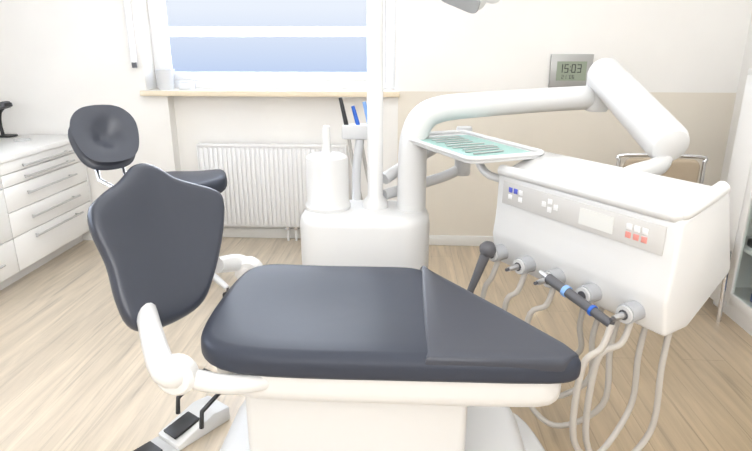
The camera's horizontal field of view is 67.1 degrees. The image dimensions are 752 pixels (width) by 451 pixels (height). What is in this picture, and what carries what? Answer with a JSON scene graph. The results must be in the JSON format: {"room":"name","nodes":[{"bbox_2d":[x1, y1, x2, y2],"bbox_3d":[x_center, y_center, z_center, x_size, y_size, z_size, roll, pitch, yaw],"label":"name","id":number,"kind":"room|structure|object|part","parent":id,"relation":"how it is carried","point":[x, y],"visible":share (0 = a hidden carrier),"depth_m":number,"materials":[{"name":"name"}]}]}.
{"room":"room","nodes":[
{"label":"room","id":0,"kind":"room"},
{"bbox_2d":[0,0,156,202],"bbox_3d":[-2.126,-1.184,3.988,1.130,2.600,0.300,1,18,3],"label":"wall","id":1,"kind":"structure","parent":0,"point":[62,62],"depth_m":3.86,"materials":[{"name":"white paint"}]},
{"bbox_2d":[123,0,136,67],"bbox_3d":[-1.621,-1.639,3.631,0.040,1.215,0.049,1,18,3],"label":"rod","id":2,"kind":"object","parent":1,"relation":"attached to","point":[129,28],"visible":0.98,"depth_m":3.73,"materials":[{"name":"white plastic"}]},
{"bbox_2d":[147,96,180,171],"bbox_3d":[-1.492,-0.436,4.193,0.140,1.050,0.300,1,18,3],"label":"wall","id":3,"kind":"structure","parent":0,"point":[164,131],"depth_m":3.98,"materials":[{"name":"white paint"}]},
{"bbox_2d":[173,96,367,228],"bbox_3d":[-0.690,-0.439,4.201,1.460,1.050,0.200,1,18,3],"label":"wall","id":4,"kind":"structure","parent":0,"point":[235,119],"depth_m":4.01,"materials":[{"name":"white paint"}]},
{"bbox_2d":[223,227,300,238],"bbox_3d":[-0.696,0.058,4.248,1.460,0.075,0.014,1,18,3],"label":"baseboard","id":5,"kind":"structure","parent":4,"relation":"attached to","point":[257,232],"depth_m":4.25,"materials":[{"name":"white"}]},
{"bbox_2d":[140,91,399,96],"bbox_3d":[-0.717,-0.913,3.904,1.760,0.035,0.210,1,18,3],"label":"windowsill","id":6,"kind":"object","parent":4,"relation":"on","point":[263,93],"visible":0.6,"depth_m":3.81,"materials":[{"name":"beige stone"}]},
{"bbox_2d":[140,88,398,91],"bbox_3d":[-0.717,-0.931,3.899,1.756,0.002,0.208,1,18,3],"label":"windowsill","id":7,"kind":"object","parent":6,"relation":"on","point":[309,90],"visible":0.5,"depth_m":3.84,"materials":[{"name":"white"}]},
{"bbox_2d":[155,69,174,89],"bbox_3d":[-1.447,-1.004,3.904,0.134,0.134,0.134,1,18,3],"label":"cup","id":8,"kind":"object","parent":7,"relation":"on","point":[165,79],"visible":1,"depth_m":3.86,"materials":[{"name":"white plastic"}]},
{"bbox_2d":[178,81,195,89],"bbox_3d":[-1.302,-0.966,3.913,0.090,0.056,0.090,1,18,3],"label":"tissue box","id":9,"kind":"object","parent":7,"relation":"on","point":[187,85],"visible":1,"depth_m":3.88,"materials":[{"name":"white"}]},
{"bbox_2d":[196,143,346,240],"bbox_3d":[-0.733,-0.235,4.112,1.058,0.717,0.096,1,18,3],"label":"radiator","id":10,"kind":"object","parent":4,"relation":"attached to","point":[266,185],"visible":0.71,"depth_m":4.04,"materials":[{"name":"white metal"}]},
{"bbox_2d":[0,237,751,450],"bbox_3d":[-0.336,1.132,1.173,5.650,0.100,6.880,1,18,3],"label":"floor","id":11,"kind":"structure","parent":0,"point":[75,375],"depth_m":2.54,"materials":[{"name":"laminate"}]},
{"bbox_2d":[0,163,23,290],"bbox_3d":[-2.451,0.161,2.826,0.625,0.745,1.000,1,18,3],"label":"base cabinet","id":12,"kind":"object","parent":11,"relation":"on","point":[11,265],"depth_m":3.26,"materials":[{"name":"white wood"}]},
{"bbox_2d":[4,143,92,275],"bbox_3d":[-2.404,-0.123,3.713,0.625,0.745,0.865,1,18,3],"label":"base cabinet","id":13,"kind":"object","parent":11,"relation":"on","point":[45,199],"depth_m":3.63,"materials":[{"name":"white wood"}]},
{"bbox_2d":[0,135,69,162],"bbox_3d":[-2.424,-0.340,3.116,0.639,0.033,1.878,1,18,3],"label":"countertop","id":14,"kind":"structure","parent":13,"relation":"on","point":[10,150],"depth_m":3.61,"materials":[{"name":"white laminate"}]},
{"bbox_2d":[0,101,17,137],"bbox_3d":[-2.529,-0.726,3.868,0.180,0.246,0.128,1,18,3],"label":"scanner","id":15,"kind":"object","parent":14,"relation":"on","point":[5,105],"visible":1,"depth_m":3.87,"materials":[{"name":"black plastic"}]},
{"bbox_2d":[13,138,30,141],"bbox_3d":[-2.333,-0.565,3.744,0.104,0.012,0.104,1,18,3],"label":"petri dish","id":16,"kind":"object","parent":14,"relation":"on","point":[21,139],"visible":1,"depth_m":3.73,"materials":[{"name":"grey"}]},
{"bbox_3d":[-2.060,-0.430,3.584,0.013,0.012,0.520,1,18,3],"label":"handle","id":17,"kind":"part","parent":13,"relation":"part of","materials":[{"name":"silver metal"}]},
{"bbox_3d":[-2.060,-0.365,3.604,0.013,0.012,0.520,1,18,3],"label":"handle","id":18,"kind":"part","parent":13,"relation":"part of","materials":[{"name":"silver metal"}]},
{"bbox_3d":[-2.060,-0.273,3.634,0.013,0.012,0.520,1,18,3],"label":"handle","id":19,"kind":"part","parent":13,"relation":"part of","materials":[{"name":"silver metal"}]},
{"bbox_3d":[-2.060,-0.130,3.679,0.013,0.012,0.520,1,18,3],"label":"handle","id":20,"kind":"part","parent":13,"relation":"part of","materials":[{"name":"silver metal"}]},
{"bbox_3d":[-2.060,-0.014,3.716,0.013,0.012,0.520,1,18,3],"label":"handle","id":21,"kind":"part","parent":13,"relation":"part of","materials":[{"name":"silver metal"}]},
{"bbox_2d":[133,368,229,450],"bbox_3d":[-0.722,0.700,2.071,0.161,0.176,0.374,13,22,35],"label":"foot pedal","id":22,"kind":"object","parent":11,"relation":"on","point":[194,421],"visible":0.94,"depth_m":2.09,"materials":[{"name":"white plastic"}]},
{"bbox_3d":[-0.794,0.808,2.006,0.180,0.010,0.182,1,18,3],"label":"plate","id":23,"kind":"part","parent":22,"relation":"part of","materials":[{"name":"grey plastic"}]},
{"bbox_2d":[166,169,229,296],"bbox_3d":[-1.057,0.032,3.318,0.604,0.690,0.614,1,18,3],"label":"stool","id":24,"kind":"object","parent":11,"relation":"on","point":[215,179],"visible":0.31,"depth_m":3.19,"materials":[{"name":"black leather"}]},
{"bbox_3d":[-1.048,-0.234,3.205,0.427,0.113,0.446,1,18,3],"label":"seat","id":25,"kind":"part","parent":24,"relation":"part of","materials":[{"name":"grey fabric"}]},
{"bbox_2d":[68,0,730,450],"bbox_3d":[0.077,-0.359,1.979,2.104,2.250,1.718,1,18,3],"label":"dental chair","id":26,"kind":"object","parent":11,"relation":"on","point":[362,328],"visible":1,"depth_m":1.76,"materials":[{"name":"white plastic"}]},
{"bbox_3d":[-0.838,-0.148,1.831,0.182,0.142,0.084,1,18,3],"label":"headrest rod","id":27,"kind":"part","parent":26,"relation":"part of","materials":[{"name":"silver metal"}]},
{"bbox_2d":[68,105,138,169],"bbox_3d":[-0.880,-0.286,1.841,0.208,0.202,0.205,1,18,3],"label":"cushion","id":28,"kind":"object","parent":26,"relation":"on","point":[103,137],"depth_m":1.83,"materials":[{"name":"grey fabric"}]},
{"bbox_2d":[87,163,224,331],"bbox_3d":[-0.675,0.046,1.780,0.288,0.459,0.493,1,18,3],"label":"backrest cushion","id":29,"kind":"object","parent":26,"relation":"on","point":[157,235],"depth_m":1.74,"materials":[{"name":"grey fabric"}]},
{"bbox_3d":[-0.606,0.303,1.571,0.289,0.118,0.398,1,18,3],"label":"hinge arm","id":30,"kind":"part","parent":26,"relation":"part of"},
{"bbox_3d":[-0.511,0.150,2.051,0.131,0.115,0.150,1,18,3],"label":"hinge arm","id":31,"kind":"part","parent":26,"relation":"part of"},
{"bbox_3d":[-0.090,-0.252,2.801,0.064,0.360,0.160,1,18,3],"label":"assist arm","id":32,"kind":"part","parent":26,"relation":"part of"},
{"bbox_3d":[-0.004,-0.846,2.437,0.120,1.600,0.120,1,18,3],"label":"post","id":33,"kind":"part","parent":26,"relation":"part of","materials":[{"name":"white plastic"}]},
{"bbox_2d":[201,264,580,383],"bbox_3d":[0.026,0.273,1.736,1.023,0.104,0.640,1,18,3],"label":"seat cushion","id":34,"kind":"object","parent":26,"relation":"on","point":[277,323],"depth_m":1.53,"materials":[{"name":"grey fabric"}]},
{"bbox_2d":[442,0,499,12],"bbox_3d":[0.341,-1.202,2.190,0.705,0.726,0.265,1,18,3],"label":"lamp","id":35,"kind":"object","parent":26,"relation":"attached to","point":[470,6],"depth_m":2.21,"materials":[{"name":"white plastic"}]},
{"bbox_2d":[409,130,544,181],"bbox_3d":[0.428,-0.284,2.414,0.657,0.148,0.697,1,18,3],"label":"tray","id":36,"kind":"object","parent":26,"relation":"on","point":[469,147],"depth_m":2.29,"materials":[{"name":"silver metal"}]},
{"bbox_3d":[0.536,-0.339,2.604,0.871,0.583,0.238,1,18,3],"label":"arm","id":37,"kind":"part","parent":26,"relation":"part of"},
{"bbox_2d":[539,270,614,326],"bbox_3d":[0.631,0.229,1.806,0.174,0.078,0.274,1,18,3],"label":"dental handpiece","id":38,"kind":"object","parent":26,"relation":"attached to","point":[582,288],"depth_m":1.82,"materials":[{"name":"black"}]},
{"bbox_3d":[0.648,-0.041,1.876,0.365,0.086,0.559,1,18,3],"label":"panel plate","id":39,"kind":"part","parent":26,"relation":"part of","materials":[{"name":"grey plastic"}]},
{"bbox_2d":[615,153,731,321],"bbox_3d":[1.595,0.039,3.126,0.502,0.795,0.525,2,18,8],"label":"chair","id":40,"kind":"object","parent":11,"relation":"on","point":[685,169],"visible":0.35,"depth_m":3.20,"materials":[{"name":"silver metal"}]},
{"bbox_3d":[1.856,0.004,3.307,0.032,0.751,0.052,1,18,3],"label":"leg","id":41,"kind":"part","parent":40,"relation":"part of","materials":[{"name":"silver metal"}]},
{"bbox_3d":[1.793,0.316,2.925,0.029,0.390,0.036,1,18,3],"label":"leg","id":42,"kind":"part","parent":40,"relation":"part of","materials":[{"name":"silver metal"}]},
{"bbox_2d":[710,73,751,306],"bbox_3d":[2.068,-0.123,2.901,0.444,1.240,0.225,1,18,3],"label":"tall cabinet","id":43,"kind":"object","parent":11,"relation":"on","point":[741,147],"depth_m":2.88,"materials":[{"name":"white"}]},
{"bbox_2d":[718,133,751,335],"bbox_3d":[2.048,-0.003,2.524,0.444,1.240,0.674,1,18,3],"label":"base cabinet","id":44,"kind":"object","parent":11,"relation":"on","point":[737,307],"depth_m":2.90,"materials":[{"name":"white"}]},
{"bbox_3d":[1.851,-0.147,2.814,0.020,1.138,0.053,1,18,3],"label":"door","id":45,"kind":"part","parent":44,"relation":"part of","materials":[{"name":"white"}]},
{"bbox_3d":[1.837,0.455,2.711,0.020,0.055,0.510,1,18,3],"label":"door","id":46,"kind":"part","parent":44,"relation":"part of","materials":[{"name":"white"}]},
{"bbox_3d":[1.837,-0.061,2.546,0.004,1.028,0.510,1,18,3],"label":"door glass","id":47,"kind":"part","parent":44,"relation":"part of","materials":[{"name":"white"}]},
{"bbox_2d":[743,236,751,255],"bbox_3d":[2.030,0.350,2.173,0.395,0.018,1.860,1,18,3],"label":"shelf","id":48,"kind":"object","parent":44,"relation":"attached to","point":[748,250],"depth_m":2.88,"materials":[{"name":"white"}]},
{"bbox_2d":[383,97,394,199],"bbox_3d":[0.086,-0.411,4.116,0.100,1.050,0.300,1,18,3],"label":"wall","id":49,"kind":"structure","parent":0,"point":[388,132],"depth_m":3.89,"materials":[{"name":"white paint"}]},
{"bbox_2d":[394,0,751,235],"bbox_3d":[1.245,-1.131,3.824,2.220,2.600,0.300,1,18,3],"label":"wall","id":50,"kind":"structure","parent":0,"point":[680,61],"depth_m":3.70,"materials":[{"name":"paint"}]},
{"bbox_2d":[429,235,493,245],"bbox_3d":[1.187,0.118,4.061,2.320,0.075,0.014,1,18,3],"label":"baseboard","id":51,"kind":"structure","parent":50,"relation":"attached to","point":[452,240],"depth_m":4.08,"materials":[{"name":"white wood"}]},
{"bbox_2d":[548,54,593,87],"bbox_3d":[1.266,-1.000,3.691,0.270,0.220,0.025,1,18,3],"label":"wall clock","id":52,"kind":"object","parent":50,"relation":"attached to","point":[555,58],"visible":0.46,"depth_m":3.67,"materials":[{"name":"grey"}]},
{"bbox_2d":[556,61,586,80],"bbox_3d":[1.266,-1.000,3.676,0.190,0.120,0.004,1,18,3],"label":"display","id":53,"kind":"object","parent":52,"relation":"attached to","point":[581,76],"visible":1,"depth_m":3.67,"materials":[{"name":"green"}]},
{"bbox_2d":[720,13,751,181],"bbox_3d":[2.335,-0.113,0.632,0.300,2.600,6.880,1,18,3],"label":"wall","id":54,"kind":"structure","parent":0,"point":[746,66],"depth_m":3.67,"materials":[{"name":"white paint"}]},
{"bbox_3d":[-0.713,-2.286,3.560,1.700,0.240,0.300,1,18,3],"label":"wall","id":55,"kind":"structure","parent":0,"visible":0},
{"bbox_2d":[147,0,395,88],"bbox_3d":[-0.711,-1.575,3.824,1.700,1.275,0.100,1,18,3],"label":"window","id":56,"kind":"structure","parent":55,"relation":"in","point":[390,38],"depth_m":3.92,"materials":[{"name":"white plastic"}]},
{"bbox_3d":[-1.522,-1.592,3.877,0.075,1.275,0.070,1,18,3],"label":"frame","id":57,"kind":"part","parent":56,"relation":"part of","materials":[{"name":"white plastic"}]},
{"bbox_3d":[-1.462,-1.748,3.808,0.045,0.785,0.062,1,18,3],"label":"upper window sash","id":58,"kind":"part","parent":56,"relation":"part of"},
{"bbox_3d":[-1.462,-1.174,3.991,0.045,0.290,0.062,1,18,3],"label":"lower window sash","id":59,"kind":"part","parent":56,"relation":"part of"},
{"bbox_3d":[-0.711,-1.738,3.777,1.460,0.785,0.010,1,18,3],"label":"upper window pane","id":60,"kind":"part","parent":56,"relation":"part of","materials":[{"name":"glass"}]},
{"bbox_3d":[-0.711,-1.165,3.960,1.460,0.290,0.010,1,18,3],"label":"lower window pane","id":61,"kind":"part","parent":56,"relation":"part of","materials":[{"name":"glass"}]},
{"bbox_2d":[174,72,366,80],"bbox_3d":[-0.712,-1.047,3.979,1.460,0.055,0.025,1,18,3],"label":"bead","id":62,"kind":"object","parent":56,"relation":"attached to","point":[361,76],"visible":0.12,"depth_m":3.97,"materials":[{"name":"white plastic"}]},
{"bbox_2d":[160,26,384,36],"bbox_3d":[-0.710,-1.335,3.911,1.550,0.065,0.080,1,18,3],"label":"transom","id":63,"kind":"object","parent":56,"relation":"attached to","point":[349,31],"visible":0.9,"depth_m":3.88,"materials":[{"name":"white plastic"}]},
{"bbox_3d":[-0.710,-1.001,4.023,1.550,0.060,0.070,1,18,3],"label":"frame","id":64,"kind":"part","parent":56,"relation":"part of","materials":[{"name":"white plastic"}]},
{"bbox_3d":[0.041,-1.151,3.918,0.045,0.290,0.062,1,18,3],"label":"lower window sash","id":65,"kind":"part","parent":56,"relation":"part of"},
{"bbox_3d":[0.041,-1.725,3.735,0.045,0.785,0.062,1,18,3],"label":"upper window sash","id":66,"kind":"part","parent":56,"relation":"part of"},
{"bbox_3d":[0.101,-1.567,3.799,0.075,1.275,0.070,1,18,3],"label":"frame","id":67,"kind":"part","parent":56,"relation":"part of","materials":[{"name":"white plastic"}]}
]}

